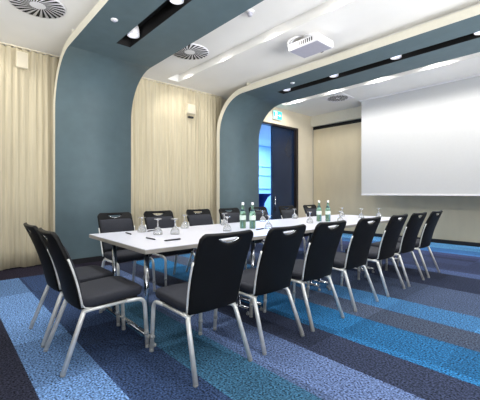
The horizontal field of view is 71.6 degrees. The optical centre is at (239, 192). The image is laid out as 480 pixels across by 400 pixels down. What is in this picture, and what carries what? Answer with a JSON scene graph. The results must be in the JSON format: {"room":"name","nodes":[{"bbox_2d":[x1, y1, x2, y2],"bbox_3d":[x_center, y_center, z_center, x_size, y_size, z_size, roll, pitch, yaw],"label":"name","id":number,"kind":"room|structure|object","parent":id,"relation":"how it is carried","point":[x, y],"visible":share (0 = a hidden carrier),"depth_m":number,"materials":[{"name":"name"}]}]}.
{"room":"conference room","nodes":[
{"label":"conference room","id":0,"kind":"room"},
{"bbox_2d":[12,99,312,267],"bbox_3d":[-1.961,-0.700,6.631,11.160,3.700,0.200,0,0,-42],"label":"wall","id":1,"kind":"structure","parent":0,"point":[302,122],"depth_m":9.94,"materials":[{"name":"beige paint"}]},
{"bbox_2d":[16,51,27,69],"bbox_3d":[-3.352,-2.010,5.097,0.150,0.240,0.219,0,0,-42],"label":"wall speaker","id":2,"kind":"object","parent":1,"relation":"attached to","point":[21,57],"visible":1,"depth_m":5.02,"materials":[{"name":"white plastic"}]},
{"bbox_2d":[186,104,195,118],"bbox_3d":[-1.092,-1.735,7.131,0.210,0.290,0.219,0,0,-42],"label":"wall speaker","id":3,"kind":"object","parent":1,"relation":"attached to","point":[190,109],"visible":0.98,"depth_m":7.04,"materials":[{"name":"white plastic"}]},
{"bbox_2d":[188,104,194,112],"bbox_3d":[-1.020,-1.780,7.051,0.184,0.170,0.004,0,0,-42],"label":"grille","id":4,"kind":"object","parent":3,"relation":"attached to","point":[191,108],"depth_m":7.04,"materials":[{"name":"beige paint"}]},
{"bbox_2d":[272,110,281,120],"bbox_3d":[1.016,-2.129,9.138,0.352,0.238,0.056,0,0,-42],"label":"exit sign","id":5,"kind":"object","parent":1,"relation":"attached to","point":[277,115],"visible":1,"depth_m":9.11,"materials":[{"name":"white plastic"}]},
{"bbox_2d":[262,121,297,219],"bbox_3d":[0.878,-0.370,9.113,2.100,3.040,0.150,0,0,-42],"label":"door","id":6,"kind":"structure","parent":1,"relation":"in","point":[284,139],"depth_m":9.44,"materials":[{"name":"blue metal"}]},
{"bbox_2d":[0,233,479,399],"bbox_3d":[1.030,1.250,3.309,11.560,0.200,9.140,0,0,-42],"label":"floor","id":7,"kind":"structure","parent":0,"point":[421,341],"depth_m":2.58,"materials":[{"name":"carpet"}]},
{"bbox_2d":[23,222,119,347],"bbox_3d":[-1.431,0.697,2.829,0.666,0.906,0.482,0,0,-42],"label":"chair","id":8,"kind":"object","parent":7,"relation":"on","point":[91,272],"visible":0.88,"depth_m":2.64,"materials":[{"name":"black fabric"}]},
{"bbox_2d":[38,227,149,377],"bbox_3d":[-1.069,0.697,2.428,0.666,0.906,0.482,0,0,-42],"label":"chair","id":9,"kind":"object","parent":7,"relation":"on","point":[105,292],"visible":1,"depth_m":2.28,"materials":[{"name":"black fabric"}]},
{"bbox_2d":[97,212,155,291],"bbox_3d":[-1.373,0.697,3.974,0.482,0.906,0.666,0,0,-43],"label":"chair","id":10,"kind":"object","parent":7,"relation":"on","point":[124,222],"visible":0.73,"depth_m":4.01,"materials":[{"name":"black fabric"}]},
{"bbox_2d":[100,218,133,250],"bbox_3d":[-1.514,0.507,4.126,0.416,0.375,0.153,0,0,-43],"label":"cushion","id":11,"kind":"object","parent":10,"relation":"on","point":[107,225],"depth_m":4.10,"materials":[{"name":"black fabric"}]},
{"bbox_2d":[53,0,263,263],"bbox_3d":[0.343,-0.610,2.526,1.230,3.520,8.495,0,0,-42],"label":"arch","id":12,"kind":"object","parent":7,"relation":"on","point":[100,69],"depth_m":5.27,"materials":[{"name":"blue paint"}]},
{"bbox_2d":[127,25,138,38],"bbox_3d":[-1.406,-2.143,4.386,0.156,0.146,0.156,0,0,-42],"label":"spotlight","id":13,"kind":"object","parent":12,"relation":"attached to","point":[134,33],"visible":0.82,"depth_m":4.36,"materials":[{"name":"white plastic"}]},
{"bbox_2d":[169,0,183,4],"bbox_3d":[-0.683,-2.143,3.583,0.156,0.146,0.156,0,0,-42],"label":"spotlight","id":14,"kind":"object","parent":12,"relation":"attached to","point":[177,2],"visible":1,"depth_m":3.62,"materials":[{"name":"white plastic"}]},
{"bbox_2d":[143,210,194,285],"bbox_3d":[-0.933,0.697,4.370,0.482,0.906,0.666,0,0,-41],"label":"chair","id":15,"kind":"object","parent":7,"relation":"on","point":[166,221],"visible":0.34,"depth_m":4.47,"materials":[{"name":"black fabric"}]},
{"bbox_2d":[146,216,174,228],"bbox_3d":[-1.069,0.507,4.527,0.416,0.375,0.153,0,0,-41],"label":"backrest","id":16,"kind":"object","parent":15,"relation":"on","point":[166,221],"depth_m":4.53,"materials":[{"name":"black fabric"}]},
{"bbox_2d":[89,227,257,346],"bbox_3d":[-0.666,0.780,3.243,1.150,0.740,1.230,0,0,-42],"label":"conference table","id":17,"kind":"object","parent":7,"relation":"on","point":[137,241],"visible":0.52,"depth_m":2.94,"materials":[{"name":"white laminate"}]},
{"bbox_2d":[137,217,145,231],"bbox_3d":[-1.034,0.332,3.510,0.092,0.155,0.092,0,0,-42],"label":"glass","id":18,"kind":"object","parent":17,"relation":"on","point":[141,228],"visible":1,"depth_m":3.48,"materials":[{"name":"clear glass"}]},
{"bbox_2d":[153,219,162,234],"bbox_3d":[-0.812,0.332,3.293,0.092,0.155,0.092,0,0,-42],"label":"glass","id":19,"kind":"object","parent":17,"relation":"on","point":[157,231],"visible":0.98,"depth_m":3.26,"materials":[{"name":"clear glass"}]},
{"bbox_2d":[170,218,179,234],"bbox_3d":[-0.647,0.332,3.319,0.092,0.155,0.092,0,0,-42],"label":"glass","id":20,"kind":"object","parent":17,"relation":"on","point":[174,231],"visible":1,"depth_m":3.29,"materials":[{"name":"clear glass"}]},
{"bbox_2d":[181,215,188,228],"bbox_3d":[-0.646,0.332,3.886,0.092,0.155,0.092,0,0,-42],"label":"glass","id":21,"kind":"object","parent":17,"relation":"on","point":[184,225],"visible":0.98,"depth_m":3.85,"materials":[{"name":"clear glass"}]},
{"bbox_2d":[186,209,213,271],"bbox_3d":[-0.436,0.697,4.818,0.482,0.906,0.666,0,0,-42],"label":"chair","id":22,"kind":"object","parent":7,"relation":"on","point":[203,218],"visible":0.45,"depth_m":4.96,"materials":[{"name":"black fabric"}]},
{"bbox_2d":[188,214,212,225],"bbox_3d":[-0.575,0.507,4.972,0.416,0.375,0.153,0,0,-42],"label":"cushion","id":23,"kind":"object","parent":22,"relation":"on","point":[193,219],"depth_m":4.97,"materials":[{"name":"black fabric"}]},
{"bbox_2d":[149,230,252,387],"bbox_3d":[-0.270,0.697,2.325,0.482,0.906,0.666,0,0,-42],"label":"chair","id":24,"kind":"object","parent":7,"relation":"on","point":[217,268],"visible":1,"depth_m":2.14,"materials":[{"name":"black fabric"}]},
{"bbox_2d":[219,208,263,268],"bbox_3d":[0.024,0.697,5.232,0.482,0.906,0.666,0,0,-44],"label":"chair","id":25,"kind":"object","parent":7,"relation":"on","point":[234,215],"visible":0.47,"depth_m":5.37,"materials":[{"name":"black fabric"}]},
{"bbox_2d":[222,213,239,222],"bbox_3d":[-0.119,0.507,5.382,0.416,0.375,0.153,0,0,-44],"label":"cushion","id":26,"kind":"object","parent":25,"relation":"on","point":[233,217],"depth_m":5.40,"materials":[{"name":"black fabric"}]},
{"bbox_2d":[189,221,320,310],"bbox_3d":[0.189,0.780,4.012,1.150,0.740,1.230,0,0,-42],"label":"conference table","id":27,"kind":"object","parent":7,"relation":"on","point":[261,234],"visible":0.4,"depth_m":3.85,"materials":[{"name":"white laminate"}]},
{"bbox_2d":[221,213,226,224],"bbox_3d":[-0.202,0.332,4.259,0.092,0.155,0.092,0,0,-42],"label":"glass","id":28,"kind":"object","parent":27,"relation":"on","point":[224,221],"visible":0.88,"depth_m":4.23,"materials":[{"name":"clear glass"}]},
{"bbox_2d":[223,216,230,231],"bbox_3d":[-0.138,0.332,3.590,0.092,0.155,0.092,0,0,-42],"label":"glass","id":29,"kind":"object","parent":27,"relation":"on","point":[227,227],"visible":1,"depth_m":3.56,"materials":[{"name":"clear glass"}]},
{"bbox_2d":[240,202,245,227],"bbox_3d":[0.033,0.259,3.878,0.074,0.302,0.074,0,0,-42],"label":"water bottle","id":30,"kind":"object","parent":27,"relation":"on","point":[242,212],"visible":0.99,"depth_m":3.85,"materials":[{"name":"green glass"}]},
{"bbox_2d":[249,202,255,228],"bbox_3d":[0.145,0.259,3.844,0.074,0.302,0.074,0,0,25],"label":"water bottle","id":31,"kind":"object","parent":27,"relation":"on","point":[252,217],"visible":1,"depth_m":3.82,"materials":[{"name":"green glass"}]},
{"bbox_2d":[265,215,271,228],"bbox_3d":[0.328,0.332,3.821,0.092,0.155,0.092,0,0,-42],"label":"glass","id":32,"kind":"object","parent":27,"relation":"on","point":[268,225],"visible":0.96,"depth_m":3.79,"materials":[{"name":"clear glass"}]},
{"bbox_2d":[213,224,305,354],"bbox_3d":[0.162,0.697,2.713,0.482,0.906,0.666,0,0,-43],"label":"chair","id":33,"kind":"object","parent":7,"relation":"on","point":[273,272],"visible":0.97,"depth_m":2.52,"materials":[{"name":"black fabric"}]},
{"bbox_2d":[249,207,269,259],"bbox_3d":[0.508,0.697,5.668,0.482,0.906,0.666,0,0,-42],"label":"chair","id":34,"kind":"object","parent":7,"relation":"on","point":[259,213],"visible":0.27,"depth_m":5.87,"materials":[{"name":"black fabric"}]},
{"bbox_2d":[255,211,267,220],"bbox_3d":[0.369,0.507,5.822,0.416,0.375,0.153,0,0,-42],"label":"cushion","id":35,"kind":"object","parent":34,"relation":"on","point":[259,214],"depth_m":5.85,"materials":[{"name":"black fabric"}]},
{"bbox_2d":[279,205,312,258],"bbox_3d":[1.088,0.697,6.190,0.482,0.906,0.666,0,0,-41],"label":"chair","id":36,"kind":"object","parent":7,"relation":"on","point":[285,213],"visible":0.33,"depth_m":6.29,"materials":[{"name":"black fabric"}]},
{"bbox_2d":[281,210,295,218],"bbox_3d":[0.953,0.507,6.347,0.416,0.375,0.153,0,0,-41],"label":"cushion","id":37,"kind":"object","parent":36,"relation":"on","point":[285,214],"depth_m":6.31,"materials":[{"name":"black fabric"}]},
{"bbox_2d":[263,220,346,331],"bbox_3d":[0.607,0.697,3.114,0.482,0.906,0.666,0,0,-41],"label":"chair","id":38,"kind":"object","parent":7,"relation":"on","point":[318,262],"visible":0.92,"depth_m":2.91,"materials":[{"name":"black fabric"}]},
{"bbox_2d":[258,217,371,287],"bbox_3d":[1.044,0.780,4.782,1.150,0.740,1.230,0,0,-42],"label":"conference table","id":39,"kind":"object","parent":7,"relation":"on","point":[302,220],"visible":0.21,"depth_m":4.63,"materials":[{"name":"white laminate"}]},
{"bbox_2d":[260,211,265,221],"bbox_3d":[0.330,0.332,4.805,0.092,0.155,0.092,0,0,-42],"label":"glass","id":40,"kind":"object","parent":39,"relation":"on","point":[262,219],"visible":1,"depth_m":4.78,"materials":[{"name":"clear glass"}]},
{"bbox_2d":[306,212,312,222],"bbox_3d":[0.953,0.332,4.545,0.092,0.155,0.092,0,0,-42],"label":"glass","id":41,"kind":"object","parent":39,"relation":"on","point":[309,220],"visible":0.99,"depth_m":4.52,"materials":[{"name":"clear glass"}]},
{"bbox_2d":[316,200,321,220],"bbox_3d":[1.145,0.259,4.826,0.074,0.302,0.074,0,0,2],"label":"water bottle","id":42,"kind":"object","parent":39,"relation":"on","point":[318,211],"visible":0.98,"depth_m":4.80,"materials":[{"name":"green glass"}]},
{"bbox_2d":[325,200,330,221],"bbox_3d":[1.272,0.259,4.819,0.074,0.302,0.074,0,0,-21],"label":"water bottle","id":43,"kind":"object","parent":39,"relation":"on","point":[327,210],"visible":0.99,"depth_m":4.79,"materials":[{"name":"green glass"}]},
{"bbox_2d":[303,205,342,250],"bbox_3d":[1.645,0.697,6.691,0.482,0.906,0.666,0,0,-43],"label":"chair","id":44,"kind":"object","parent":7,"relation":"on","point":[313,208],"visible":0.32,"depth_m":6.78,"materials":[{"name":"black fabric"}]},
{"bbox_2d":[306,209,316,216],"bbox_3d":[1.503,0.507,6.842,0.416,0.375,0.153,0,0,-43],"label":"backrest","id":45,"kind":"object","parent":44,"relation":"on","point":[313,211],"depth_m":6.80,"materials":[{"name":"black fabric"}]},
{"bbox_2d":[306,216,380,311],"bbox_3d":[1.113,0.697,3.569,0.482,0.906,0.666,0,0,-42],"label":"chair","id":46,"kind":"object","parent":7,"relation":"on","point":[359,246],"visible":0.86,"depth_m":3.37,"materials":[{"name":"black fabric"}]},
{"bbox_2d":[217,2,479,223],"bbox_3d":[2.773,-0.610,4.714,1.230,3.520,8.495,0,0,-42],"label":"arch","id":47,"kind":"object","parent":7,"relation":"on","point":[449,36],"depth_m":6.06,"materials":[{"name":"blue paint"}]},
{"bbox_2d":[390,55,400,59],"bbox_3d":[2.384,-2.143,5.094,0.156,0.146,0.156,0,0,-42],"label":"spotlight","id":48,"kind":"object","parent":47,"relation":"attached to","point":[399,56],"visible":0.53,"depth_m":5.12,"materials":[{"name":"white plastic"}]},
{"bbox_2d":[306,214,400,272],"bbox_3d":[1.898,0.780,5.551,1.150,0.740,1.230,0,0,-42],"label":"conference table","id":49,"kind":"object","parent":7,"relation":"on","point":[346,217],"visible":0.31,"depth_m":5.50,"materials":[{"name":"white laminate"}]},
{"bbox_2d":[340,214,407,296],"bbox_3d":[1.629,0.697,4.035,0.482,0.906,0.666,0,0,-43],"label":"chair","id":50,"kind":"object","parent":7,"relation":"on","point":[391,234],"visible":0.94,"depth_m":3.83,"materials":[{"name":"black fabric"}]},
{"bbox_2d":[364,212,426,286],"bbox_3d":[2.078,0.697,4.439,0.482,0.906,0.666,0,0,-41],"label":"chair","id":51,"kind":"object","parent":7,"relation":"on","point":[409,237],"visible":0.87,"depth_m":4.22,"materials":[{"name":"black fabric"}]},
{"bbox_2d":[385,210,442,277],"bbox_3d":[2.540,0.697,4.855,0.482,0.906,0.666,0,0,-44],"label":"chair","id":52,"kind":"object","parent":7,"relation":"on","point":[425,239],"visible":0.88,"depth_m":4.63,"materials":[{"name":"black fabric"}]},
{"bbox_2d":[0,0,479,99],"bbox_3d":[-0.218,-2.385,2.185,7.800,0.300,8.740,0,0,-42],"label":"ceiling","id":53,"kind":"structure","parent":0,"point":[244,49],"depth_m":4.58,"materials":[{"name":"paint"}]},
{"bbox_2d":[0,42,59,269],"bbox_3d":[-3.797,-0.545,4.703,2.456,3.380,0.076,0,0,-42],"label":"curtain","id":54,"kind":"object","parent":53,"relation":"hanging from","point":[26,96],"visible":0.72,"depth_m":5.12,"materials":[{"name":"beige fabric"}]},
{"bbox_2d":[8,0,65,18],"bbox_3d":[-2.399,-2.228,3.949,0.600,0.014,0.600,0,0,-42],"label":"ceiling vent","id":55,"kind":"object","parent":53,"relation":"in","point":[51,9],"visible":1,"depth_m":3.99,"materials":[{"name":"white plastic"}]},
{"bbox_2d":[131,77,221,230],"bbox_3d":[-1.363,-0.545,6.896,2.505,3.380,0.070,0,0,-42],"label":"curtain","id":56,"kind":"object","parent":53,"relation":"hanging from","point":[174,155],"visible":0.68,"depth_m":6.87,"materials":[{"name":"beige fabric"}]},
{"bbox_2d":[173,43,208,59],"bbox_3d":[-0.793,-2.228,5.260,0.600,0.014,0.600,0,0,42],"label":"ceiling vent","id":57,"kind":"object","parent":53,"relation":"in","point":[193,51],"visible":0.77,"depth_m":5.27,"materials":[{"name":"white plastic"}]},
{"bbox_2d":[246,9,253,16],"bbox_3d":[0.122,-2.205,4.093,0.100,0.060,0.100,0,0,-42],"label":"smoke detector","id":58,"kind":"object","parent":53,"relation":"attached to","point":[249,12],"visible":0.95,"depth_m":4.07,"materials":[{"name":"white plastic"}]},
{"bbox_2d":[288,33,332,57],"bbox_3d":[0.994,-2.141,4.758,0.444,0.200,0.532,0,0,-42],"label":"ceiling projector","id":59,"kind":"object","parent":53,"relation":"hanging from","point":[311,44],"visible":1,"depth_m":4.67,"materials":[{"name":"white plastic"}]},
{"bbox_2d":[259,145,270,217],"bbox_3d":[0.724,-0.550,12.049,8.400,3.400,4.660,0,0,-42],"label":"wall","id":60,"kind":"structure","parent":0,"point":[264,151],"depth_m":15.32,"materials":[{"name":"blue glass"}]},
{"bbox_2d":[259,125,270,146],"bbox_3d":[0.724,-2.200,12.049,8.000,0.100,4.260,0,0,-42],"label":"ceiling","id":61,"kind":"structure","parent":0,"point":[265,131],"depth_m":12.67,"materials":[{"name":"paint"}]},
{"bbox_2d":[276,52,479,115],"bbox_3d":[3.929,-2.500,5.919,3.360,0.300,8.740,0,0,-42],"label":"ceiling","id":62,"kind":"structure","parent":0,"point":[468,65],"depth_m":7.28,"materials":[{"name":"paint"}]},
{"bbox_2d":[320,93,354,102],"bbox_3d":[2.414,-2.343,8.229,0.600,0.014,0.600,0,0,-42],"label":"ceiling vent","id":63,"kind":"object","parent":62,"relation":"in","point":[339,97],"visible":1,"depth_m":8.23,"materials":[{"name":"white plastic"}]},
{"bbox_2d":[311,106,479,242],"bbox_3d":[5.233,-0.700,7.093,0.350,3.700,9.140,0,0,-42],"label":"wall","id":64,"kind":"structure","parent":0,"point":[337,149],"depth_m":9.24,"materials":[{"name":"beige paint"}]},
{"bbox_2d":[313,119,360,129],"bbox_3d":[5.207,-1.990,7.070,0.040,0.100,8.740,0,0,-42],"label":"trim","id":65,"kind":"structure","parent":64,"relation":"attached to","point":[356,120],"depth_m":9.65,"materials":[{"name":"black metal"}]},
{"bbox_2d":[343,230,479,246],"bbox_3d":[5.176,1.107,7.029,0.020,0.085,8.720,0,0,-42],"label":"baseboard","id":66,"kind":"structure","parent":64,"relation":"attached to","point":[475,244],"depth_m":7.53,"materials":[{"name":"black wood"}]},
{"bbox_2d":[359,74,479,195],"bbox_3d":[4.866,-1.145,6.817,0.555,2.409,4.880,0,0,-42],"label":"projection screen","id":67,"kind":"object","parent":64,"relation":"attached to","point":[424,140],"visible":1,"depth_m":7.37,"materials":[{"name":"fabric"}]},
{"bbox_3d":[0.724,1.250,12.049,8.000,0.200,4.260,0,0,-42],"label":"floor","id":68,"kind":"structure","parent":0,"visible":0},
{"bbox_2d":[259,194,270,209],"bbox_3d":[0.722,0.585,11.483,0.720,1.130,0.720,0,0,-42],"label":"bar table","id":69,"kind":"object","parent":68,"relation":"on","point":[262,197],"visible":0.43,"depth_m":11.30,"materials":[{"name":"blue fabric"}]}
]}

